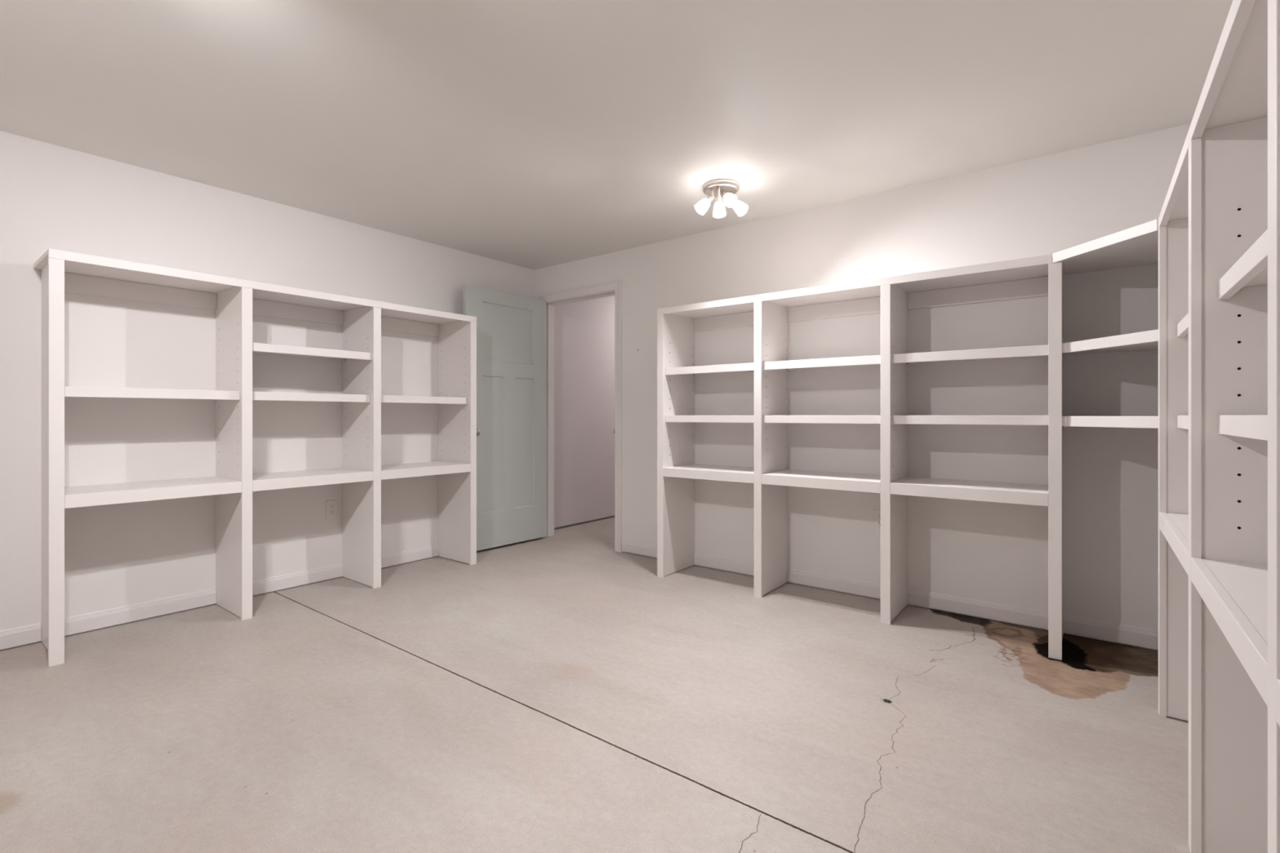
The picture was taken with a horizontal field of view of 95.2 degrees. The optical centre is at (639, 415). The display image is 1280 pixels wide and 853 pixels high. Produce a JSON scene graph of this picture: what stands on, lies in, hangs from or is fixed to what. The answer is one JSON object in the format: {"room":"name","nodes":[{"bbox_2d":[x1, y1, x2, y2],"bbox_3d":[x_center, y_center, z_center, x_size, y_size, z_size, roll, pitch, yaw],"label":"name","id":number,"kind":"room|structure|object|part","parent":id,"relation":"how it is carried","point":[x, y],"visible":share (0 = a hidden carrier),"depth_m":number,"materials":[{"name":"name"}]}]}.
{"room":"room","nodes":[
{"label":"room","id":0,"kind":"room"},
{"bbox_2d":[0,130,533,650],"bbox_3d":[-2.382,-0.113,3.382,0.120,2.345,4.582,0,0,38],"label":"wall","id":1,"kind":"structure","parent":0,"point":[52,196],"depth_m":3.13,"materials":[{"name":"paint"}]},
{"bbox_2d":[0,544,438,649],"bbox_3d":[-2.293,1.011,3.389,0.014,0.082,4.460,0,0,38],"label":"baseboard","id":2,"kind":"structure","parent":1,"relation":"attached to","point":[19,636],"depth_m":3.12,"materials":[{"name":"paint"}]},
{"bbox_2d":[326,499,337,518],"bbox_3d":[-1.993,0.605,3.781,0.009,0.114,0.070,0,0,38],"label":"wall outlet","id":3,"kind":"object","parent":1,"relation":"attached to","point":[331,505],"visible":1,"depth_m":3.78,"materials":[{"name":"white plastic"}]},
{"bbox_2d":[329,503,334,508],"bbox_3d":[-1.991,0.585,3.780,0.003,0.029,0.033,0,0,38],"label":"receptacle","id":4,"kind":"object","parent":3,"relation":"attached to","point":[331,505],"depth_m":3.78,"materials":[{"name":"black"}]},
{"bbox_2d":[554,295,614,528],"bbox_3d":[-0.249,-0.122,6.214,0.120,2.326,2.268,0,0,38],"label":"wall","id":5,"kind":"structure","parent":0,"point":[584,330],"depth_m":5.73,"materials":[{"name":"paint"}]},
{"bbox_2d":[0,515,1190,852],"bbox_3d":[0.211,1.120,2.964,4.738,0.121,7.090,0,0,38],"label":"floor","id":6,"kind":"structure","parent":0,"point":[557,693],"depth_m":2.02,"materials":[{"name":"concrete"}]},
{"bbox_2d":[33,248,476,666],"bbox_3d":[-1.994,0.177,3.445,0.417,1.765,2.164,0,0,38],"label":"bookcase","id":7,"kind":"object","parent":6,"relation":"on","point":[234,301],"visible":1,"depth_m":3.22,"materials":[{"name":"white paint"}]},
{"bbox_3d":[-2.641,0.186,2.622,0.398,1.740,0.018,0,0,38],"label":"panel","id":8,"kind":"part","parent":7,"relation":"part of","materials":[{"name":"white paint"}]},
{"bbox_3d":[-2.483,0.198,2.486,0.019,1.725,0.048,0,0,38],"label":"post","id":9,"kind":"part","parent":7,"relation":"part of","materials":[{"name":"white paint"}]},
{"bbox_2d":[64,476,240,494],"bbox_3d":[-2.431,0.351,2.895,0.398,0.018,0.670,0,0,38],"label":"shelf","id":10,"kind":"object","parent":7,"relation":"on","point":[206,480],"depth_m":2.86,"materials":[{"name":"white paint"}]},
{"bbox_3d":[-2.215,0.186,3.174,0.398,1.740,0.034,0,0,38],"label":"divider panel","id":11,"kind":"part","parent":7,"relation":"part of","materials":[{"name":"white paint"}]},
{"bbox_3d":[-2.050,0.198,3.046,0.019,1.725,0.048,0,0,38],"label":"post","id":12,"kind":"part","parent":7,"relation":"part of","materials":[{"name":"white paint"}]},
{"bbox_3d":[-2.010,-0.376,3.458,0.372,0.019,0.662,0,0,38],"label":"shelf","id":13,"kind":"part","parent":7,"relation":"part of","materials":[{"name":"white paint"}]},
{"bbox_2d":[252,467,368,479],"bbox_3d":[-2.002,0.351,3.451,0.398,0.018,0.665,0,0,38],"label":"shelf","id":14,"kind":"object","parent":7,"relation":"on","point":[336,470],"depth_m":3.47,"materials":[{"name":"white paint"}]},
{"bbox_3d":[-1.788,0.186,3.728,0.398,1.740,0.034,0,0,38],"label":"divider panel","id":15,"kind":"part","parent":7,"relation":"part of","materials":[{"name":"white paint"}]},
{"bbox_3d":[-1.622,0.198,3.600,0.019,1.725,0.048,0,0,38],"label":"post","id":16,"kind":"part","parent":7,"relation":"part of","materials":[{"name":"white paint"}]},
{"bbox_2d":[381,461,465,470],"bbox_3d":[-1.571,0.351,4.008,0.398,0.018,0.673,0,0,38],"label":"shelf","id":17,"kind":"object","parent":7,"relation":"on","point":[418,464],"depth_m":4.05,"materials":[{"name":"white paint"}]},
{"bbox_3d":[-1.359,0.186,4.282,0.398,1.740,0.019,0,0,38],"label":"panel","id":18,"kind":"part","parent":7,"relation":"part of","materials":[{"name":"white paint"}]},
{"bbox_3d":[-1.190,0.198,4.161,0.019,1.725,0.048,0,0,38],"label":"post","id":19,"kind":"part","parent":7,"relation":"part of","materials":[{"name":"white paint"}]},
{"bbox_2d":[657,253,1065,660],"bbox_3d":[1.090,0.177,3.346,2.164,1.765,0.393,0,0,38],"label":"bookcase","id":20,"kind":"object","parent":6,"relation":"on","point":[770,314],"visible":1,"depth_m":3.24,"materials":[{"name":"white paint"}]},
{"bbox_3d":[0.138,0.198,3.845,0.048,1.725,0.019,0,0,38],"label":"post","id":21,"kind":"part","parent":20,"relation":"part of","materials":[{"name":"white paint"}]},
{"bbox_3d":[0.267,0.186,3.994,0.018,1.740,0.374,0,0,38],"label":"panel","id":22,"kind":"part","parent":20,"relation":"part of","materials":[{"name":"white paint"}]},
{"bbox_2d":[666,463,754,473],"bbox_3d":[0.536,0.351,3.786,0.662,0.018,0.374,0,0,38],"label":"shelf","id":23,"kind":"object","parent":20,"relation":"on","point":[695,466],"depth_m":3.80,"materials":[{"name":"white paint"}]},
{"bbox_3d":[0.692,0.198,3.417,0.048,1.725,0.019,0,0,38],"label":"post","id":24,"kind":"part","parent":20,"relation":"part of","materials":[{"name":"white paint"}]},
{"bbox_3d":[0.812,0.186,3.573,0.034,1.740,0.374,0,0,38],"label":"divider panel","id":25,"kind":"part","parent":20,"relation":"part of","materials":[{"name":"white paint"}]},
{"bbox_2d":[763,469,880,481],"bbox_3d":[1.093,0.351,3.356,0.676,0.018,0.374,0,0,38],"label":"shelf","id":26,"kind":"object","parent":20,"relation":"on","point":[847,476],"depth_m":3.38,"materials":[{"name":"white paint"}]},
{"bbox_3d":[1.102,-0.303,3.367,0.673,0.019,0.342,0,0,38],"label":"shelf","id":27,"kind":"part","parent":20,"relation":"part of","materials":[{"name":"white paint"}]},
{"bbox_3d":[1.254,0.198,2.983,0.048,1.725,0.019,0,0,38],"label":"post","id":28,"kind":"part","parent":20,"relation":"part of","materials":[{"name":"white paint"}]},
{"bbox_3d":[1.375,0.186,3.138,0.034,1.740,0.374,0,0,38],"label":"divider panel","id":29,"kind":"part","parent":20,"relation":"part of","materials":[{"name":"white paint"}]},
{"bbox_2d":[891,476,1048,493],"bbox_3d":[1.654,0.351,2.923,0.670,0.018,0.374,0,0,38],"label":"shelf","id":30,"kind":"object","parent":20,"relation":"on","point":[909,480],"depth_m":2.90,"materials":[{"name":"white paint"}]},
{"bbox_3d":[1.663,-0.303,2.934,0.668,0.019,0.342,0,0,38],"label":"shelf","id":31,"kind":"part","parent":20,"relation":"part of","materials":[{"name":"white paint"}]},
{"bbox_3d":[1.813,0.198,2.551,0.048,1.725,0.019,0,0,38],"label":"post","id":32,"kind":"part","parent":20,"relation":"part of","materials":[{"name":"white paint"}]},
{"bbox_3d":[1.933,0.186,2.707,0.034,1.740,0.374,0,0,38],"label":"panel","id":33,"kind":"part","parent":20,"relation":"part of","materials":[{"name":"white paint"}]},
{"bbox_2d":[1158,0,1279,852],"bbox_3d":[1.256,0.177,0.977,0.414,1.765,2.513,0,0,38],"label":"bookcase","id":34,"kind":"object","parent":6,"relation":"on","point":[1219,220],"visible":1,"depth_m":1.37,"materials":[{"name":"white paint"}]},
{"bbox_3d":[1.853,0.198,2.074,0.019,1.725,0.048,0,0,38],"label":"post","id":35,"kind":"part","parent":34,"relation":"part of","materials":[{"name":"white paint"}]},
{"bbox_3d":[2.017,0.186,1.947,0.394,1.740,0.034,0,0,38],"label":"panel","id":36,"kind":"part","parent":34,"relation":"part of","materials":[{"name":"white paint"}]},
{"bbox_2d":[1166,512,1188,541],"bbox_3d":[1.765,0.351,1.621,0.395,0.018,0.790,0,0,38],"label":"shelf","id":37,"kind":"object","parent":34,"relation":"on","point":[1181,521],"depth_m":1.87,"materials":[{"name":"white paint"}]},
{"bbox_3d":[1.349,0.198,1.421,0.019,1.725,0.048,0,0,38],"label":"post","id":38,"kind":"part","parent":34,"relation":"part of","materials":[{"name":"white paint"}]},
{"bbox_3d":[1.513,0.186,1.294,0.394,1.740,0.034,0,0,38],"label":"divider panel","id":39,"kind":"part","parent":34,"relation":"part of","materials":[{"name":"white paint"}]},
{"bbox_2d":[1201,558,1267,644],"bbox_3d":[1.262,0.351,0.970,0.395,0.018,0.785,0,0,38],"label":"shelf","id":40,"kind":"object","parent":34,"relation":"on","point":[1246,584],"depth_m":1.17,"materials":[{"name":"white paint"}]},
{"bbox_3d":[1.280,-0.308,0.956,0.346,0.019,0.782,0,0,38],"label":"shelf","id":41,"kind":"part","parent":34,"relation":"part of","materials":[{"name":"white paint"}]},
{"bbox_3d":[0.848,0.198,0.772,0.019,1.725,0.048,0,0,38],"label":"post","id":42,"kind":"part","parent":34,"relation":"part of","materials":[{"name":"white paint"}]},
{"bbox_2d":[0,0,1232,270],"bbox_3d":[0.211,-1.335,2.964,4.738,0.100,7.090,0,0,38],"label":"ceiling","id":43,"kind":"structure","parent":0,"point":[534,135],"depth_m":2.37,"materials":[{"name":"paint"}]},
{"bbox_2d":[694,178,747,217],"bbox_3d":[0.455,-1.186,3.235,0.250,0.198,0.257,0,0,38],"label":"ceiling light","id":44,"kind":"object","parent":43,"relation":"attached to","point":[718,188],"visible":1,"depth_m":3.21,"materials":[{"name":"white glass"}]},
{"bbox_3d":[0.344,-1.150,3.210,0.087,0.087,0.070,0,0,-1],"label":"lamp shade","id":45,"kind":"part","parent":44,"relation":"part of","materials":[{"name":"white glass"}]},
{"bbox_2d":[706,195,713,203],"bbox_3d":[0.381,-1.190,3.223,0.046,0.047,0.038,0,0,-26],"label":"socket","id":46,"kind":"object","parent":44,"relation":"attached to","point":[709,198],"depth_m":3.21,"materials":[{"name":"silver metal"}]},
{"bbox_3d":[0.399,-1.228,3.227,0.022,0.063,0.026,0,0,38],"label":"arm","id":47,"kind":"part","parent":44,"relation":"part of","materials":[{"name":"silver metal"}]},
{"bbox_3d":[0.431,-1.223,3.199,0.022,0.073,0.031,0,0,38],"label":"arm","id":48,"kind":"part","parent":44,"relation":"part of","materials":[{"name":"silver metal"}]},
{"bbox_2d":[715,195,721,203],"bbox_3d":[0.430,-1.177,3.191,0.038,0.039,0.038,0,0,38],"label":"socket","id":49,"kind":"object","parent":44,"relation":"attached to","point":[718,199],"depth_m":3.18,"materials":[{"name":"silver metal"}]},
{"bbox_3d":[0.433,-1.125,3.182,0.071,0.075,0.071,0,0,38],"label":"lamp shade","id":50,"kind":"part","parent":44,"relation":"part of","materials":[{"name":"white glass"}]},
{"bbox_3d":[0.493,-1.180,3.196,0.070,0.085,0.088,0,0,0],"label":"lamp shade","id":51,"kind":"part","parent":44,"relation":"part of","materials":[{"name":"white glass"}]},
{"bbox_3d":[0.552,-1.148,3.228,0.087,0.088,0.071,0,0,38],"label":"lamp shade","id":52,"kind":"part","parent":44,"relation":"part of","materials":[{"name":"white glass"}]},
{"bbox_2d":[533,123,1191,650],"bbox_3d":[0.882,-0.113,3.832,4.738,2.345,0.120,0,0,38],"label":"wall","id":53,"kind":"structure","parent":0,"point":[984,551],"depth_m":3.16,"materials":[{"name":"paint"}]},
{"bbox_2d":[462,284,546,551],"bbox_3d":[-1.072,0.027,4.738,0.166,2.026,0.814,0,0,39],"label":"door","id":54,"kind":"structure","parent":53,"relation":"in","point":[511,329],"depth_m":4.73,"materials":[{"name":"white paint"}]},
{"bbox_3d":[-1.251,0.130,4.440,0.066,0.064,0.064,0,0,39],"label":"knob","id":55,"kind":"part","parent":54,"relation":"part of","materials":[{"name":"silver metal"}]},
{"bbox_2d":[536,280,622,552],"bbox_3d":[-0.486,0.005,4.875,0.954,2.109,0.140,0,0,38],"label":"door frame","id":56,"kind":"structure","parent":53,"relation":"attached to","point":[616,286],"depth_m":4.80,"materials":[{"name":"paint"}]},
{"bbox_2d":[874,509,880,529],"bbox_3d":[1.384,0.602,3.363,0.070,0.114,0.009,0,0,38],"label":"wall outlet","id":57,"kind":"object","parent":53,"relation":"attached to","point":[877,513],"visible":0.63,"depth_m":3.37,"materials":[{"name":"white plastic"}]},
{"bbox_2d":[622,540,1158,649],"bbox_3d":[1.244,1.011,3.468,3.478,0.082,0.014,0,0,38],"label":"baseboard","id":58,"kind":"structure","parent":53,"relation":"attached to","point":[1126,634],"depth_m":3.12,"materials":[{"name":"paint"}]},
{"bbox_2d":[1052,218,1158,428],"bbox_3d":[2.112,-0.330,2.350,0.736,0.754,0.718,0,0,38],"label":"corner shelves","id":59,"kind":"object","parent":53,"relation":"attached to","point":[1136,246],"visible":0.45,"depth_m":2.41,"materials":[{"name":"white paint"}]},
{"bbox_3d":[2.122,-0.306,2.342,0.710,0.019,0.718,0,0,38],"label":"shelf","id":60,"kind":"part","parent":59,"relation":"part of","materials":[{"name":"white paint"}]}
]}

